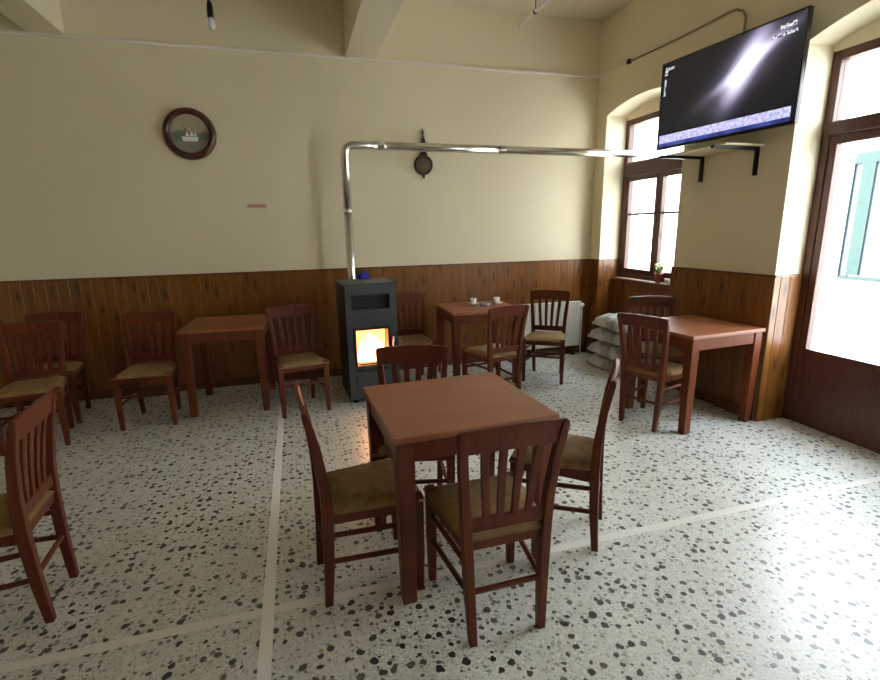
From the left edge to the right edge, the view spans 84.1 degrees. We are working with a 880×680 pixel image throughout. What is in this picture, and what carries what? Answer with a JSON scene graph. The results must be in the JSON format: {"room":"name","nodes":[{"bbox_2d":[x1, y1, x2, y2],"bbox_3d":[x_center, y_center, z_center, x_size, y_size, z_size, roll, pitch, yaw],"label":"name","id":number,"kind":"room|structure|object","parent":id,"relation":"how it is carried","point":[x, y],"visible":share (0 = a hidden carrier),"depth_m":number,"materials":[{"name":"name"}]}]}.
{"room":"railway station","nodes":[
{"label":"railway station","id":0,"kind":"room"},
{"bbox_2d":[0,0,601,280],"bbox_3d":[-1.928,-1.368,4.737,8.674,3.670,0.200,-5,13,-16],"label":"wall","id":1,"kind":"structure","parent":0,"point":[92,186],"depth_m":4.64,"materials":[{"name":"beige paint"}]},
{"bbox_2d":[0,0,64,33],"bbox_3d":[-2.049,-1.896,0.013,0.262,0.540,8.364,-5,13,-16],"label":"ceiling beam","id":2,"kind":"structure","parent":1,"relation":"attached to","point":[42,16],"depth_m":3.73,"materials":[{"name":"paint"}]},
{"bbox_2d":[162,107,216,159],"bbox_3d":[-2.256,-1.858,4.393,0.444,0.444,0.055,-5,13,-16],"label":"picture","id":3,"kind":"object","parent":1,"relation":"attached to","point":[189,130],"visible":1,"depth_m":4.39,"materials":[{"name":"brown wood"}]},
{"bbox_2d":[247,204,266,207],"bbox_3d":[-1.763,-1.290,4.694,0.176,0.040,0.005,-5,13,-16],"label":"wall sign","id":4,"kind":"object","parent":1,"relation":"attached to","point":[248,205],"visible":1,"depth_m":4.69,"materials":[{"name":"red"}]},
{"bbox_2d":[0,345,585,407],"bbox_3d":[-2.014,0.417,4.977,7.958,0.085,0.016,-5,13,-16],"label":"baseboard","id":5,"kind":"structure","parent":1,"relation":"attached to","point":[107,393],"depth_m":4.95,"materials":[{"name":"brown wood"}]},
{"bbox_2d":[0,259,589,391],"bbox_3d":[-2.019,-0.101,4.872,7.974,1.142,0.022,-5,13,-16],"label":"wainscoting","id":6,"kind":"structure","parent":1,"relation":"attached to","point":[102,301],"depth_m":4.86,"materials":[{"name":"brown wood"}]},
{"bbox_2d":[0,29,599,78],"bbox_3d":[-2.063,-2.584,4.307,7.974,0.027,0.022,-5,13,-16],"label":"trim","id":7,"kind":"structure","parent":1,"relation":"attached to","point":[14,32],"depth_m":4.46,"materials":[{"name":"beige"}]},
{"bbox_2d":[342,0,403,58],"bbox_3d":[0.409,-2.098,0.705,0.295,0.540,8.364,-5,13,-16],"label":"ceiling beam","id":8,"kind":"structure","parent":1,"relation":"attached to","point":[367,24],"depth_m":4.02,"materials":[{"name":"paint"}]},
{"bbox_2d":[414,128,432,177],"bbox_3d":[-0.172,-1.920,5.018,0.204,0.500,0.043,-5,13,-16],"label":"wall decoration","id":9,"kind":"object","parent":1,"relation":"attached to","point":[423,164],"depth_m":5.02,"materials":[{"name":"brown wood"}]},
{"bbox_2d":[340,141,662,278],"bbox_3d":[0.717,-0.981,5.233,3.414,2.078,0.479,-5,13,-16],"label":"flue pipe","id":10,"kind":"object","parent":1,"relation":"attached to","point":[348,146],"visible":0.89,"depth_m":4.75,"materials":[{"name":"silver metal"}]},
{"bbox_2d":[0,352,879,679],"bbox_3d":[-0.635,1.366,1.161,8.794,0.120,8.764,-5,13,-16],"label":"floor","id":11,"kind":"structure","parent":0,"point":[730,548],"depth_m":2.29,"materials":[{"name":"stone"}]},
{"bbox_2d":[0,321,73,456],"bbox_3d":[-3.034,0.333,3.637,0.424,0.881,0.465,-7,14,-25],"label":"dining chair","id":12,"kind":"object","parent":11,"relation":"on","point":[16,391],"visible":0.94,"depth_m":3.70,"materials":[{"name":"brown wood"}]},
{"bbox_2d":[0,390,78,623],"bbox_3d":[-1.796,0.695,1.946,0.465,0.881,0.424,-6,14,-20],"label":"dining chair","id":13,"kind":"object","parent":11,"relation":"on","point":[23,506],"visible":1,"depth_m":1.93,"materials":[{"name":"brown wood"}]},
{"bbox_2d":[15,311,90,423],"bbox_3d":[-3.240,0.234,4.084,0.424,0.881,0.465,-5,13,-18],"label":"dining chair","id":14,"kind":"object","parent":11,"relation":"on","point":[73,368],"visible":0.56,"depth_m":4.19,"materials":[{"name":"brown wood"}]},
{"bbox_2d":[110,311,181,430],"bbox_3d":[-2.401,0.233,4.026,0.424,0.881,0.465,-5,13,-16],"label":"dining chair","id":15,"kind":"object","parent":11,"relation":"on","point":[155,371],"visible":1,"depth_m":4.10,"materials":[{"name":"brown wood"}]},
{"bbox_2d":[176,314,275,417],"bbox_3d":[-1.874,0.202,4.414,0.673,0.750,0.680,-4,13,-13],"label":"cafe table","id":16,"kind":"object","parent":11,"relation":"on","point":[203,331],"visible":0.87,"depth_m":4.13,"materials":[{"name":"brown wood"}]},
{"bbox_2d":[265,304,330,418],"bbox_3d":[-1.234,0.162,4.245,0.424,0.881,0.465,-7,14,-26],"label":"dining chair","id":17,"kind":"object","parent":11,"relation":"on","point":[290,363],"visible":1,"depth_m":4.28,"materials":[{"name":"brown wood"}]},
{"bbox_2d":[293,383,425,607],"bbox_3d":[-0.352,0.629,2.123,0.465,0.881,0.424,-6,14,-20],"label":"dining chair","id":18,"kind":"object","parent":11,"relation":"on","point":[366,490],"visible":0.89,"depth_m":2.01,"materials":[{"name":"brown wood"}]},
{"bbox_2d":[334,277,399,402],"bbox_3d":[-0.672,-0.010,4.527,0.480,1.072,0.518,-6,14,-20],"label":"stove","id":19,"kind":"object","parent":11,"relation":"on","point":[367,308],"visible":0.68,"depth_m":4.34,"materials":[{"name":"grey metal"}]},
{"bbox_2d":[356,271,369,278],"bbox_3d":[-0.727,-0.612,4.588,0.130,0.074,0.102,-5,13,-16],"label":"cloth bundle","id":20,"kind":"object","parent":19,"relation":"on","point":[363,275],"visible":1,"depth_m":4.56,"materials":[{"name":"blue fabric"}]},
{"bbox_2d":[359,361,376,364],"bbox_3d":[-0.616,0.201,4.426,0.225,0.011,0.085,-6,14,-20],"label":"fire","id":21,"kind":"object","parent":19,"relation":"on","point":[360,362],"depth_m":4.38,"materials":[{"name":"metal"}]},
{"bbox_2d":[370,345,454,531],"bbox_3d":[-0.143,0.507,2.640,0.424,0.881,0.465,-1,13,-2],"label":"dining chair","id":22,"kind":"object","parent":11,"relation":"on","point":[405,354],"visible":0.44,"depth_m":2.75,"materials":[{"name":"brown wood"}]},
{"bbox_2d":[396,293,436,378],"bbox_3d":[-0.291,-0.007,4.914,0.424,0.881,0.465,-4,13,-14],"label":"dining chair","id":23,"kind":"object","parent":11,"relation":"on","point":[421,339],"visible":0.53,"depth_m":5.03,"materials":[{"name":"brown wood"}]},
{"bbox_2d":[363,372,559,604],"bbox_3d":[0.063,0.640,2.337,0.716,0.750,0.680,-5,13,-18],"label":"cafe table","id":24,"kind":"object","parent":11,"relation":"on","point":[419,420],"visible":0.77,"depth_m":2.08,"materials":[{"name":"brown wood"}]},
{"bbox_2d":[435,300,521,382],"bbox_3d":[0.383,0.021,5.029,0.716,0.750,0.680,-4,13,-14],"label":"cafe table","id":25,"kind":"object","parent":11,"relation":"on","point":[456,313],"visible":0.54,"depth_m":4.74,"materials":[{"name":"brown wood"}]},
{"bbox_2d":[467,298,478,304],"bbox_3d":[0.343,-0.397,5.031,0.128,0.066,0.128,-3,13,-7],"label":"coffee cup","id":26,"kind":"object","parent":25,"relation":"on","point":[472,300],"visible":1,"depth_m":5.01,"materials":[{"name":"white ceramic"}]},
{"bbox_2d":[480,302,489,306],"bbox_3d":[0.454,-0.361,4.944,0.110,0.030,0.110,-5,13,-16],"label":"ashtray","id":27,"kind":"object","parent":25,"relation":"on","point":[484,304],"visible":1,"depth_m":4.91,"materials":[{"name":"grey glass"}]},
{"bbox_2d":[490,297,502,303],"bbox_3d":[0.587,-0.410,5.069,0.128,0.066,0.128,9,16,37],"label":"coffee cup","id":28,"kind":"object","parent":25,"relation":"on","point":[496,300],"visible":1,"depth_m":5.05,"materials":[{"name":"white ceramic"}]},
{"bbox_2d":[461,304,528,389],"bbox_3d":[0.489,0.097,4.394,0.424,0.881,0.465,-8,14,-27],"label":"dining chair","id":29,"kind":"object","parent":11,"relation":"on","point":[490,353],"visible":0.9,"depth_m":4.24,"materials":[{"name":"brown wood"}]},
{"bbox_2d":[423,417,569,647],"bbox_3d":[0.198,0.662,1.935,0.424,0.881,0.465,-5,13,-16],"label":"dining chair","id":30,"kind":"object","parent":11,"relation":"on","point":[486,511],"visible":1,"depth_m":1.77,"materials":[{"name":"brown wood"}]},
{"bbox_2d":[522,290,569,384],"bbox_3d":[1.083,-0.047,4.979,0.424,0.881,0.465,4,14,19],"label":"dining chair","id":31,"kind":"object","parent":11,"relation":"on","point":[546,338],"visible":0.99,"depth_m":5.04,"materials":[{"name":"brown wood"}]},
{"bbox_2d":[524,301,583,357],"bbox_3d":[1.345,-0.120,5.797,0.796,0.652,0.064,-5,13,-16],"label":"radiator","id":32,"kind":"object","parent":11,"relation":"on","point":[573,325],"visible":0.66,"depth_m":5.78,"materials":[{"name":"white metal"}]},
{"bbox_2d":[528,301,580,305],"bbox_3d":[1.314,-0.430,5.719,0.744,0.012,0.064,-5,13,-16],"label":"grille","id":33,"kind":"object","parent":32,"relation":"attached to","point":[571,303],"depth_m":5.73,"materials":[{"name":"white metal"}]},
{"bbox_2d":[509,358,619,551],"bbox_3d":[0.622,0.539,2.440,0.465,0.881,0.424,4,14,21],"label":"dining chair","id":34,"kind":"object","parent":11,"relation":"on","point":[583,457],"visible":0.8,"depth_m":2.29,"materials":[{"name":"brown wood"}]},
{"bbox_2d":[585,353,620,374],"bbox_3d":[1.960,0.228,5.356,0.440,0.147,0.660,-5,14,-18],"label":"sack","id":35,"kind":"object","parent":11,"relation":"on","point":[598,360],"visible":0.34,"depth_m":5.33,"materials":[{"name":"fabric"}]},
{"bbox_2d":[587,340,620,361],"bbox_3d":[1.944,0.088,5.298,0.440,0.147,0.640,-4,13,-12],"label":"sack","id":36,"kind":"object","parent":35,"relation":"on","point":[608,350],"visible":0.43,"depth_m":5.20,"materials":[{"name":"fabric"}]},
{"bbox_2d":[587,327,652,345],"bbox_3d":[1.955,-0.062,5.290,0.430,0.142,0.620,-6,14,-20],"label":"sack","id":37,"kind":"object","parent":36,"relation":"on","point":[601,333],"visible":0.38,"depth_m":5.22,"materials":[{"name":"fabric"}]},
{"bbox_2d":[592,313,627,332],"bbox_3d":[1.968,-0.200,5.242,0.420,0.142,0.600,-4,13,-13],"label":"sack","id":38,"kind":"object","parent":37,"relation":"on","point":[609,321],"visible":0.48,"depth_m":5.20,"materials":[{"name":"fabric"}]},
{"bbox_2d":[617,313,682,431],"bbox_3d":[1.666,0.212,3.795,0.465,0.881,0.424,-10,16,-35],"label":"dining chair","id":39,"kind":"object","parent":11,"relation":"on","point":[662,371],"visible":0.84,"depth_m":3.67,"materials":[{"name":"brown wood"}]},
{"bbox_2d":[628,296,683,401],"bbox_3d":[1.947,0.070,4.397,0.424,0.881,0.465,0,13,4],"label":"dining chair","id":40,"kind":"object","parent":11,"relation":"on","point":[674,354],"visible":0.34,"depth_m":4.50,"materials":[{"name":"brown wood"}]},
{"bbox_2d":[625,314,765,434],"bbox_3d":[1.999,0.242,3.934,0.716,0.750,0.680,-6,14,-20],"label":"cafe table","id":41,"kind":"object","parent":11,"relation":"on","point":[693,334],"visible":0.88,"depth_m":3.65,"materials":[{"name":"brown wood"}]},
{"bbox_2d":[412,0,632,21],"bbox_3d":[-0.759,-2.339,0.301,8.674,0.150,8.764,-5,13,-16],"label":"ceiling","id":42,"kind":"structure","parent":0,"point":[592,10],"depth_m":4.88,"materials":[{"name":"paint"}]},
{"bbox_2d":[206,0,214,29],"bbox_3d":[-1.794,-2.724,3.767,0.056,0.600,0.055,-5,13,-16],"label":"pendant bulb","id":43,"kind":"object","parent":42,"relation":"hanging from","point":[209,7],"visible":1,"depth_m":3.79,"materials":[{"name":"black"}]},
{"bbox_2d":[518,0,549,27],"bbox_3d":[0.975,-3.112,4.329,0.042,0.191,1.220,-5,13,-16],"label":"tube light","id":44,"kind":"object","parent":42,"relation":"hanging from","point":[535,11],"visible":1,"depth_m":4.59,"materials":[{"name":"white"}]},
{"bbox_2d":[590,0,879,349],"bbox_3d":[3.224,-0.778,1.735,0.500,3.670,8.564,-5,13,-16],"label":"wall","id":45,"kind":"structure","parent":0,"point":[734,220],"depth_m":3.91,"materials":[{"name":"beige paint"}]},
{"bbox_2d":[586,259,597,353],"bbox_3d":[1.822,-0.395,5.862,0.022,1.142,0.170,-5,13,-16],"label":"trim","id":46,"kind":"structure","parent":45,"relation":"attached to","point":[593,269],"depth_m":5.84,"materials":[{"name":"brown wood"}]},
{"bbox_2d":[593,259,618,353],"bbox_3d":[1.972,-0.385,5.807,0.264,1.142,0.022,-5,13,-16],"label":"trim","id":47,"kind":"structure","parent":45,"relation":"attached to","point":[607,268],"depth_m":5.75,"materials":[{"name":"brown wood"}]},
{"bbox_2d":[599,62,626,77],"bbox_3d":[1.829,-2.842,5.132,0.018,0.022,0.512,-5,13,-16],"label":"trim","id":48,"kind":"structure","parent":45,"relation":"attached to","point":[625,63],"depth_m":5.13,"materials":[{"name":"beige"}]},
{"bbox_2d":[612,277,669,287],"bbox_3d":[2.219,-0.611,5.214,0.085,0.027,1.144,-5,13,-16],"label":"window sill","id":49,"kind":"structure","parent":45,"relation":"attached to","point":[613,278],"depth_m":5.25,"materials":[{"name":"brown wood"}]},
{"bbox_2d":[654,263,664,282],"bbox_3d":[2.262,-0.696,5.043,0.094,0.212,0.134,0,13,6],"label":"flower pot","id":50,"kind":"object","parent":49,"relation":"on","point":[658,274],"visible":1,"depth_m":5.02,"materials":[{"name":"red ceramic"}]},
{"bbox_2d":[614,280,668,316],"bbox_3d":[2.250,-0.156,5.324,0.014,0.900,1.146,-5,13,-16],"label":"trim","id":51,"kind":"structure","parent":45,"relation":"attached to","point":[624,290],"depth_m":5.47,"materials":[{"name":"brown wood"}]},
{"bbox_2d":[617,111,682,282],"bbox_3d":[2.259,-1.464,5.037,0.110,1.713,1.178,-5,13,-16],"label":"window","id":52,"kind":"structure","parent":45,"relation":"in","point":[651,168],"depth_m":5.20,"materials":[{"name":"brown paint"}]},
{"bbox_2d":[667,266,671,316],"bbox_3d":[2.297,-0.144,4.724,0.264,1.142,0.022,-5,13,-16],"label":"trim","id":53,"kind":"structure","parent":45,"relation":"attached to","point":[670,266],"depth_m":4.60,"materials":[{"name":"brown wood"}]},
{"bbox_2d":[627,8,746,63],"bbox_3d":[2.084,-2.482,4.290,0.038,0.381,1.399,-5,13,-16],"label":"cable","id":54,"kind":"object","parent":45,"relation":"attached to","point":[629,61],"visible":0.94,"depth_m":4.04,"materials":[{"name":"brown plastic"}]},
{"bbox_2d":[665,380,753,420],"bbox_3d":[2.319,0.490,4.316,0.014,0.085,1.019,-5,13,-16],"label":"baseboard","id":55,"kind":"structure","parent":45,"relation":"attached to","point":[732,407],"depth_m":4.16,"materials":[{"name":"brown wood"}]},
{"bbox_2d":[660,142,763,181],"bbox_3d":[2.099,-1.382,3.834,0.430,0.217,0.600,-5,13,-16],"label":"wall shelf","id":56,"kind":"object","parent":45,"relation":"attached to","point":[698,153],"visible":1,"depth_m":3.77,"materials":[{"name":"paint"}]},
{"bbox_2d":[668,266,773,420],"bbox_3d":[2.321,-0.025,4.197,0.022,1.142,1.029,-5,13,-16],"label":"wainscoting","id":57,"kind":"structure","parent":45,"relation":"attached to","point":[737,297],"depth_m":4.05,"materials":[{"name":"brown wood"}]},
{"bbox_2d":[656,5,813,150],"bbox_3d":[2.201,-1.901,3.726,0.166,0.692,1.200,-6,14,-20],"label":"television","id":58,"kind":"object","parent":45,"relation":"attached to","point":[752,80],"visible":1,"depth_m":3.56,"materials":[{"name":"black plastic"}]},
{"bbox_2d":[754,274,803,421],"bbox_3d":[2.594,0.074,3.740,0.268,1.142,0.022,-5,13,-16],"label":"wainscoting","id":59,"kind":"structure","parent":45,"relation":"attached to","point":[785,293],"depth_m":3.73,"materials":[{"name":"brown wood"}]},
{"bbox_2d":[782,37,879,453],"bbox_3d":[2.928,-0.516,2.920,0.139,2.645,1.500,-5,13,-16],"label":"door","id":60,"kind":"structure","parent":45,"relation":"in","point":[833,395],"depth_m":3.46,"materials":[{"name":"brown paint"}]},
{"label":"outside","id":61,"kind":"structure","parent":0,"visible":0},
{"bbox_2d":[814,316,879,364],"bbox_3d":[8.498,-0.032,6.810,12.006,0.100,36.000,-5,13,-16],"label":"ground","id":62,"kind":"structure","parent":61,"point":[859,341],"depth_m":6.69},
{"bbox_2d":[635,51,879,325],"bbox_3d":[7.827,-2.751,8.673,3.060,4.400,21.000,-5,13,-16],"label":"window panes","id":63,"kind":"structure","parent":62,"relation":"on","point":[851,289],"depth_m":7.80,"materials":[{"name":"glass"}]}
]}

